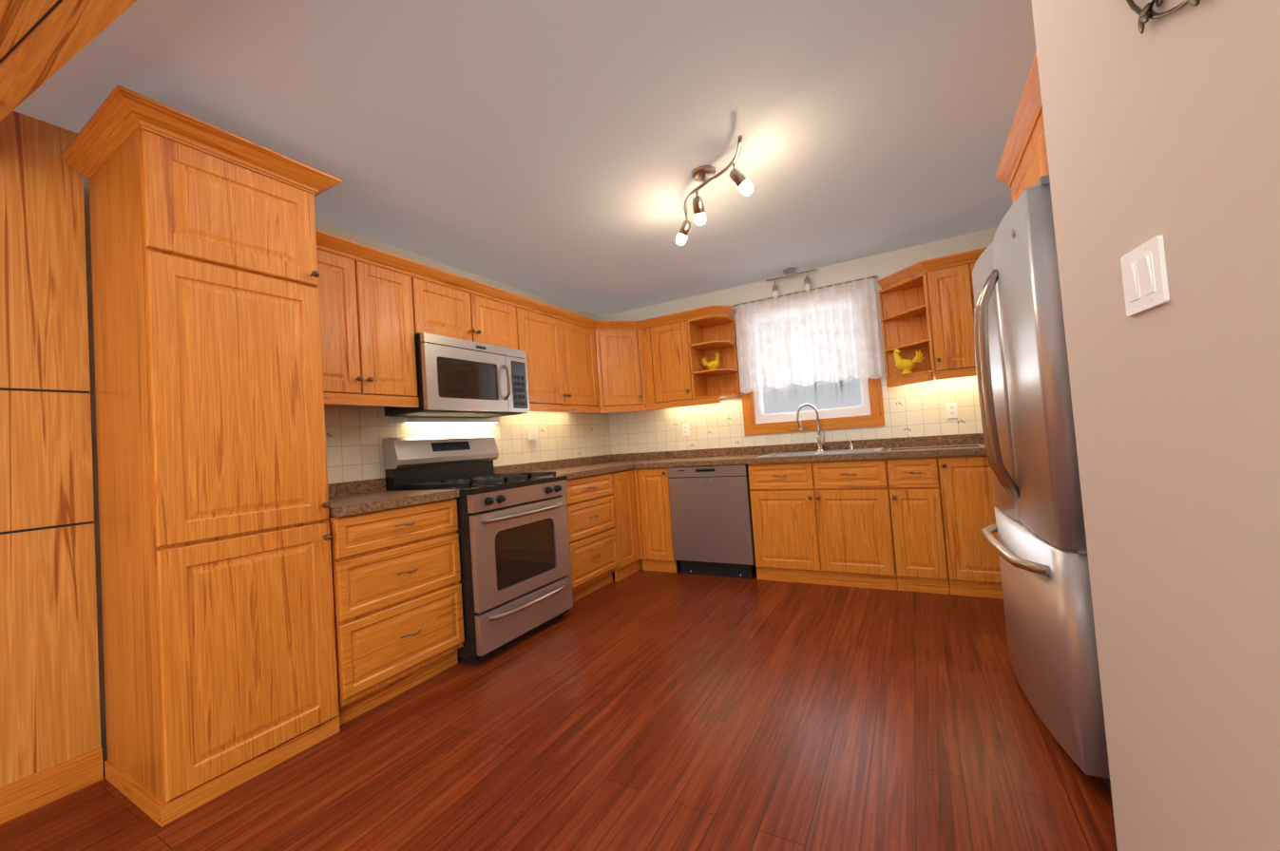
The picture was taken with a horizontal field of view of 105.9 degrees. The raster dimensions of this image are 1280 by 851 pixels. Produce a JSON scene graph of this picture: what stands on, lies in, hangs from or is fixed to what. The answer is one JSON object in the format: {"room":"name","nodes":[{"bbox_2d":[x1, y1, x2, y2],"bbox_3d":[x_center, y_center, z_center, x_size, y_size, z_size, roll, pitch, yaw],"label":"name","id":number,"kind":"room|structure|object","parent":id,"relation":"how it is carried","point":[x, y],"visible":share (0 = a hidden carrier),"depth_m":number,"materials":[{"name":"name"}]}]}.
{"room":"kitchen","nodes":[
{"label":"kitchen","id":0,"kind":"room"},
{"bbox_2d":[0,110,100,787],"bbox_3d":[-3.348,0.107,-0.242,0.202,2.430,4.856,-5,-2,29],"label":"wall","id":1,"kind":"structure","parent":0,"point":[49,702],"depth_m":1.73,"materials":[{"name":"orange wood"}]},
{"bbox_2d":[0,746,103,824],"bbox_3d":[-3.174,1.254,-0.334,0.015,0.112,4.856,-5,-2,29],"label":"baseboard","id":2,"kind":"structure","parent":1,"relation":"attached to","point":[20,797],"depth_m":1.67,"materials":[{"name":"brown wood"}]},
{"bbox_2d":[0,0,136,121],"bbox_3d":[-0.886,-1.129,0.871,3.130,0.230,0.232,-5,-2,24],"label":"header beam","id":3,"kind":"structure","parent":0,"point":[42,42],"depth_m":1.20,"materials":[{"name":"brown wood"}]},
{"bbox_2d":[83,174,611,771],"bbox_3d":[-1.277,0.089,3.470,0.156,2.430,3.642,-5,-2,29],"label":"wall","id":4,"kind":"structure","parent":0,"point":[355,443],"depth_m":2.93,"materials":[{"name":"white tile"}]},
{"bbox_2d":[316,248,419,407],"bbox_3d":[-1.549,-0.466,2.527,0.376,0.750,0.638,-5,-2,29],"label":"upper cabinet","id":5,"kind":"object","parent":4,"relation":"attached to","point":[367,332],"visible":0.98,"depth_m":2.48,"materials":[{"name":"brown wood"}]},
{"bbox_2d":[411,276,517,349],"bbox_3d":[-1.202,-0.678,3.174,0.376,0.330,0.827,-5,-2,29],"label":"upper cabinet","id":6,"kind":"object","parent":4,"relation":"attached to","point":[438,309],"visible":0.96,"depth_m":3.04,"materials":[{"name":"brown wood"}]},
{"bbox_2d":[383,332,529,418],"bbox_3d":[-1.142,-0.291,3.143,0.450,0.442,0.822,-5,-2,29],"label":"microwave","id":7,"kind":"object","parent":6,"relation":"attached to","point":[458,378],"visible":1,"depth_m":2.97,"materials":[{"name":"silver metal"}]},
{"bbox_2d":[402,418,499,423],"bbox_3d":[-1.262,-0.030,3.313,0.044,0.034,0.760,-5,-2,29],"label":"bulb","id":8,"kind":"object","parent":7,"relation":"attached to","point":[445,421],"visible":1,"depth_m":3.23,"materials":[{"name":"white plastic"}]},
{"bbox_2d":[528,429,538,452],"bbox_3d":[-0.874,0.127,3.986,0.032,0.197,0.092,-5,-2,29],"label":"outlet box","id":9,"kind":"object","parent":4,"relation":"attached to","point":[532,434],"visible":0.94,"depth_m":3.96,"materials":[{"name":"white plastic"}]},
{"bbox_2d":[515,306,599,413],"bbox_3d":[-0.742,-0.473,3.955,0.376,0.750,0.978,-5,-2,29],"label":"upper cabinet","id":10,"kind":"object","parent":4,"relation":"attached to","point":[562,366],"visible":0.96,"depth_m":3.83,"materials":[{"name":"brown wood"}]},
{"bbox_2d":[13,0,1036,317],"bbox_3d":[-0.818,-1.301,0.586,4.900,0.080,8.800,-5,-2,29],"label":"ceiling","id":11,"kind":"structure","parent":0,"point":[559,150],"depth_m":1.97,"materials":[{"name":"grey paint"}]},
{"bbox_2d":[675,134,753,245],"bbox_3d":[0.327,-1.162,2.432,0.562,0.230,0.545,-5,-2,29],"label":"track spotlight","id":12,"kind":"object","parent":11,"relation":"attached to","point":[705,175],"visible":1,"depth_m":2.41,"materials":[{"name":"silver metal"}]},
{"bbox_2d":[765,267,817,297],"bbox_3d":[1.252,-1.185,3.994,0.410,0.207,0.110,-5,-2,29],"label":"track light","id":13,"kind":"object","parent":11,"relation":"attached to","point":[789,272],"depth_m":3.97,"materials":[{"name":"silver metal"}]},
{"bbox_2d":[0,560,1117,850],"bbox_3d":[-0.643,1.192,0.500,4.900,0.060,8.800,-5,-2,29],"label":"floor","id":14,"kind":"structure","parent":0,"point":[652,711],"depth_m":1.70,"materials":[{"name":"laminate"}]},
{"bbox_2d":[88,125,340,826],"bbox_3d":[-1.653,0.152,1.904,0.600,2.250,0.540,-5,-2,29],"label":"pantry cabinet","id":15,"kind":"object","parent":14,"relation":"on","point":[219,657],"visible":1,"depth_m":1.71,"materials":[{"name":"brown wood"}]},
{"bbox_2d":[60,84,341,197],"bbox_3d":[-1.745,-0.999,1.954,0.681,0.062,0.674,-5,-2,29],"label":"crown molding","id":16,"kind":"structure","parent":15,"relation":"attached to","point":[121,115],"depth_m":1.71,"materials":[{"name":"brown wood"}]},
{"bbox_2d":[328,497,464,725],"bbox_3d":[-1.337,0.838,2.403,0.658,0.872,0.620,-5,-2,29],"label":"drawers","id":17,"kind":"object","parent":14,"relation":"on","point":[397,604],"visible":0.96,"depth_m":2.21,"materials":[{"name":"brown wood"}]},
{"bbox_2d":[327,477,459,516],"bbox_3d":[-1.380,0.344,2.424,0.647,0.114,0.617,-5,-2,29],"label":"countertop","id":18,"kind":"structure","parent":17,"relation":"on","point":[351,498],"depth_m":2.42,"materials":[{"name":"stone"}]},
{"bbox_2d":[382,435,573,664],"bbox_3d":[-0.945,0.655,2.983,0.783,1.222,0.778,-5,-2,29],"label":"range","id":19,"kind":"object","parent":14,"relation":"on","point":[515,581],"visible":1,"depth_m":2.81,"materials":[{"name":"silver metal"}]},
{"bbox_2d":[561,472,618,602],"bbox_3d":[-0.621,0.832,3.670,0.658,0.872,0.732,-5,-2,29],"label":"drawers","id":20,"kind":"object","parent":14,"relation":"on","point":[592,535],"visible":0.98,"depth_m":3.56,"materials":[{"name":"brown wood"}]},
{"bbox_2d":[493,453,635,479],"bbox_3d":[-0.590,0.336,3.823,0.647,0.114,1.030,-5,-2,29],"label":"countertop","id":21,"kind":"structure","parent":20,"relation":"on","point":[576,468],"depth_m":4.04,"materials":[{"name":"stone"}]},
{"bbox_2d":[611,468,642,581],"bbox_3d":[-0.221,0.829,4.414,0.622,0.872,0.950,-5,-2,29],"label":"base cabinet","id":22,"kind":"object","parent":14,"relation":"on","point":[630,562],"visible":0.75,"depth_m":3.98,"materials":[{"name":"brown wood"}]},
{"bbox_2d":[633,466,677,573],"bbox_3d":[0.260,0.791,4.305,0.322,0.872,0.668,-5,-2,29],"label":"base cabinet","id":23,"kind":"object","parent":14,"relation":"on","point":[654,520],"visible":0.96,"depth_m":4.05,"materials":[{"name":"brown wood"}]},
{"bbox_2d":[667,463,755,578],"bbox_3d":[0.687,0.754,4.054,0.656,0.869,0.604,-5,-2,29],"label":"dishwasher","id":24,"kind":"object","parent":14,"relation":"on","point":[712,521],"visible":0.96,"depth_m":3.79,"materials":[{"name":"silver metal"}]},
{"bbox_2d":[747,458,897,591],"bbox_3d":[1.391,0.690,3.665,0.938,0.872,0.668,-5,-2,29],"label":"base cabinet","id":25,"kind":"object","parent":14,"relation":"on","point":[827,523],"visible":1,"depth_m":3.39,"materials":[{"name":"brown wood"}]},
{"bbox_2d":[601,433,986,468],"bbox_3d":[1.251,0.204,3.750,3.936,0.114,0.654,-5,-2,29],"label":"countertop","id":26,"kind":"structure","parent":25,"relation":"on","point":[742,455],"depth_m":3.75,"materials":[{"name":"stone"}]},
{"bbox_2d":[796,403,824,451],"bbox_3d":[1.374,0.019,3.878,0.191,0.395,0.178,-5,-2,29],"label":"gooseneck faucet","id":27,"kind":"object","parent":26,"relation":"on","point":[820,442],"visible":0.94,"depth_m":3.89,"materials":[{"name":"silver metal"}]},
{"bbox_2d":[757,447,883,458],"bbox_3d":[1.363,0.289,3.631,0.830,0.177,0.473,-5,-2,29],"label":"double-bowl sink","id":28,"kind":"object","parent":26,"relation":"in","point":[831,452],"visible":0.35,"depth_m":3.67,"materials":[{"name":"silver metal"}]},
{"bbox_2d":[887,444,985,452],"bbox_3d":[1.981,0.151,3.262,0.535,0.006,0.370,-5,-2,29],"label":"board","id":29,"kind":"object","parent":26,"relation":"on","point":[935,448],"visible":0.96,"depth_m":3.22,"materials":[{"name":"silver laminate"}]},
{"bbox_2d":[886,457,949,594],"bbox_3d":[1.926,0.642,3.362,0.288,0.872,0.668,-5,-2,29],"label":"base cabinet","id":30,"kind":"object","parent":14,"relation":"on","point":[917,525],"depth_m":3.11,"materials":[{"name":"brown wood"}]},
{"bbox_2d":[936,454,1003,598],"bbox_3d":[2.522,0.589,3.025,1.078,0.872,0.668,-5,-2,29],"label":"base cabinet","id":31,"kind":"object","parent":14,"relation":"on","point":[968,516],"depth_m":2.98,"materials":[{"name":"brown wood"}]},
{"bbox_2d":[972,174,1111,794],"bbox_3d":[1.739,0.135,1.653,0.940,1.792,0.910,-5,-2,26],"label":"refrigerator","id":32,"kind":"object","parent":14,"relation":"on","point":[1039,546],"visible":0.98,"depth_m":1.51,"materials":[{"name":"grey metal"}]},
{"bbox_2d":[601,227,997,454],"bbox_3d":[1.428,-0.079,4.110,4.250,2.430,0.146,-5,-2,29],"label":"wall","id":33,"kind":"structure","parent":0,"point":[921,411],"depth_m":4.00,"materials":[{"name":"white tile"}]},
{"bbox_2d":[593,329,646,413],"bbox_3d":[-0.235,-0.487,4.597,0.633,0.750,0.634,-5,-2,29],"label":"upper cabinet","id":34,"kind":"object","parent":33,"relation":"attached to","point":[620,372],"visible":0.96,"depth_m":4.37,"materials":[{"name":"brown wood"}]},
{"bbox_2d":[315,229,736,329],"bbox_3d":[-0.379,-0.933,3.217,1.142,0.065,2.990,-5,-2,29],"label":"crown molding","id":35,"kind":"structure","parent":34,"relation":"attached to","point":[332,243],"depth_m":3.15,"materials":[{"name":"brown wood"}]},
{"bbox_2d":[326,401,966,455],"bbox_3d":[0.294,0.034,2.967,3.072,0.257,2.959,-5,-2,29],"label":"wall tile","id":36,"kind":"structure","parent":33,"relation":"attached to","point":[731,419],"depth_m":3.71,"materials":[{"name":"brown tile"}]},
{"bbox_2d":[640,320,693,410],"bbox_3d":[0.303,-0.530,4.439,0.460,0.750,0.376,-5,-2,29],"label":"upper cabinet","id":37,"kind":"object","parent":33,"relation":"attached to","point":[666,367],"visible":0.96,"depth_m":4.31,"materials":[{"name":"brown wood"}]},
{"bbox_2d":[682,423,689,436],"bbox_3d":[0.433,0.038,4.584,0.070,0.115,0.008,-5,-2,29],"label":"electrical outlet","id":38,"kind":"object","parent":33,"relation":"attached to","point":[685,430],"visible":1,"depth_m":4.58,"materials":[{"name":"white plastic"}]},
{"bbox_2d":[687,314,741,405],"bbox_3d":[0.658,-0.561,4.266,0.328,0.750,0.333,-5,-2,29],"label":"shelf","id":39,"kind":"object","parent":33,"relation":"attached to","point":[709,336],"visible":0.88,"depth_m":4.33,"materials":[{"name":"brown wood"}]},
{"bbox_2d":[701,352,721,369],"bbox_3d":[0.636,-0.560,4.305,0.186,0.172,0.078,-5,-2,29],"label":"rooster","id":40,"kind":"object","parent":39,"relation":"on","point":[714,364],"visible":0.98,"depth_m":4.27,"materials":[{"name":"yellow ceramic"}]},
{"bbox_2d":[741,376,884,435],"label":"window","id":41,"kind":"structure","parent":33,"relation":"in","point":[868,412],"depth_m":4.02,"materials":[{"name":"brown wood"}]},
{"bbox_2d":[731,274,882,393],"bbox_3d":[1.354,-0.722,4.006,1.166,0.807,0.066,-5,-2,29],"label":"lace curtain","id":42,"kind":"object","parent":41,"relation":"hanging from","point":[828,333],"visible":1,"depth_m":3.97,"materials":[{"name":"white fabric"}]},
{"bbox_2d":[878,271,935,387],"bbox_3d":[1.942,-0.676,3.540,0.311,0.750,0.333,-5,-2,29],"label":"shelf","id":43,"kind":"object","parent":33,"relation":"attached to","point":[905,318],"visible":0.96,"depth_m":3.65,"materials":[{"name":"brown wood"}]},
{"bbox_2d":[891,348,924,375],"bbox_3d":[1.958,-0.474,3.536,0.214,0.198,0.090,-5,-2,29],"label":"rooster","id":44,"kind":"object","parent":43,"relation":"on","point":[906,366],"visible":1,"depth_m":3.51,"materials":[{"name":"yellow ceramic"}]},
{"bbox_2d":[925,261,976,380],"bbox_3d":[2.518,-0.729,3.186,1.040,0.750,0.376,-5,-2,29],"label":"upper cabinet","id":45,"kind":"object","parent":33,"relation":"attached to","point":[950,296],"visible":0.29,"depth_m":3.26,"materials":[{"name":"brown wood"}]},
{"bbox_2d":[877,247,987,289],"bbox_3d":[2.336,-1.122,3.247,1.354,0.065,0.315,-5,-2,29],"label":"crown molding","id":46,"kind":"structure","parent":45,"relation":"attached to","point":[932,264],"depth_m":3.29,"materials":[{"name":"brown wood"}]},
{"bbox_2d":[945,401,957,419],"bbox_3d":[2.283,-0.111,3.538,0.070,0.115,0.008,-5,-2,29],"label":"electrical outlet","id":47,"kind":"object","parent":33,"relation":"attached to","point":[951,410],"visible":1,"depth_m":3.54,"materials":[{"name":"white plastic"}]},
{"bbox_2d":[1031,0,1279,850],"bbox_3d":[0.054,-0.178,-1.603,1.012,2.430,5.835,-5,-2,29],"label":"wall","id":48,"kind":"structure","parent":0,"point":[1167,128],"depth_m":0.82,"materials":[{"name":"beige paint"}]},
{"bbox_2d":[1120,235,1169,316],"bbox_3d":[0.903,-0.265,0.871,0.014,0.115,0.117,-5,-2,22],"label":"switch plate","id":49,"kind":"object","parent":48,"relation":"attached to","point":[1144,277],"visible":1,"depth_m":0.85,"materials":[{"name":"white plastic"}]},
{"bbox_2d":[1126,0,1200,34],"bbox_3d":[0.760,-0.821,0.671,0.036,0.448,0.446,-5,-2,22],"label":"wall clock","id":50,"kind":"object","parent":48,"relation":"attached to","point":[1145,15],"visible":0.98,"depth_m":0.78,"materials":[{"name":"brown"}]},
{"bbox_3d":[2.519,-0.232,1.885,0.150,2.430,2.665,-5,-2,29],"label":"wall","id":51,"kind":"structure","parent":0,"visible":0},
{"bbox_2d":[1010,109,1049,204],"bbox_3d":[1.754,-0.947,1.610,0.776,0.315,0.910,-5,-2,29],"label":"upper cabinet","id":52,"kind":"object","parent":51,"relation":"attached to","point":[1032,167],"visible":0.08,"depth_m":1.80,"materials":[{"name":"brown wood"}]},
{"bbox_2d":[995,53,1042,186],"bbox_3d":[1.422,-1.108,1.797,0.050,0.065,0.906,-5,-2,29],"label":"crown molding","id":53,"kind":"structure","parent":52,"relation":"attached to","point":[1027,113],"depth_m":1.79,"materials":[{"name":"brown wood"}]}
]}

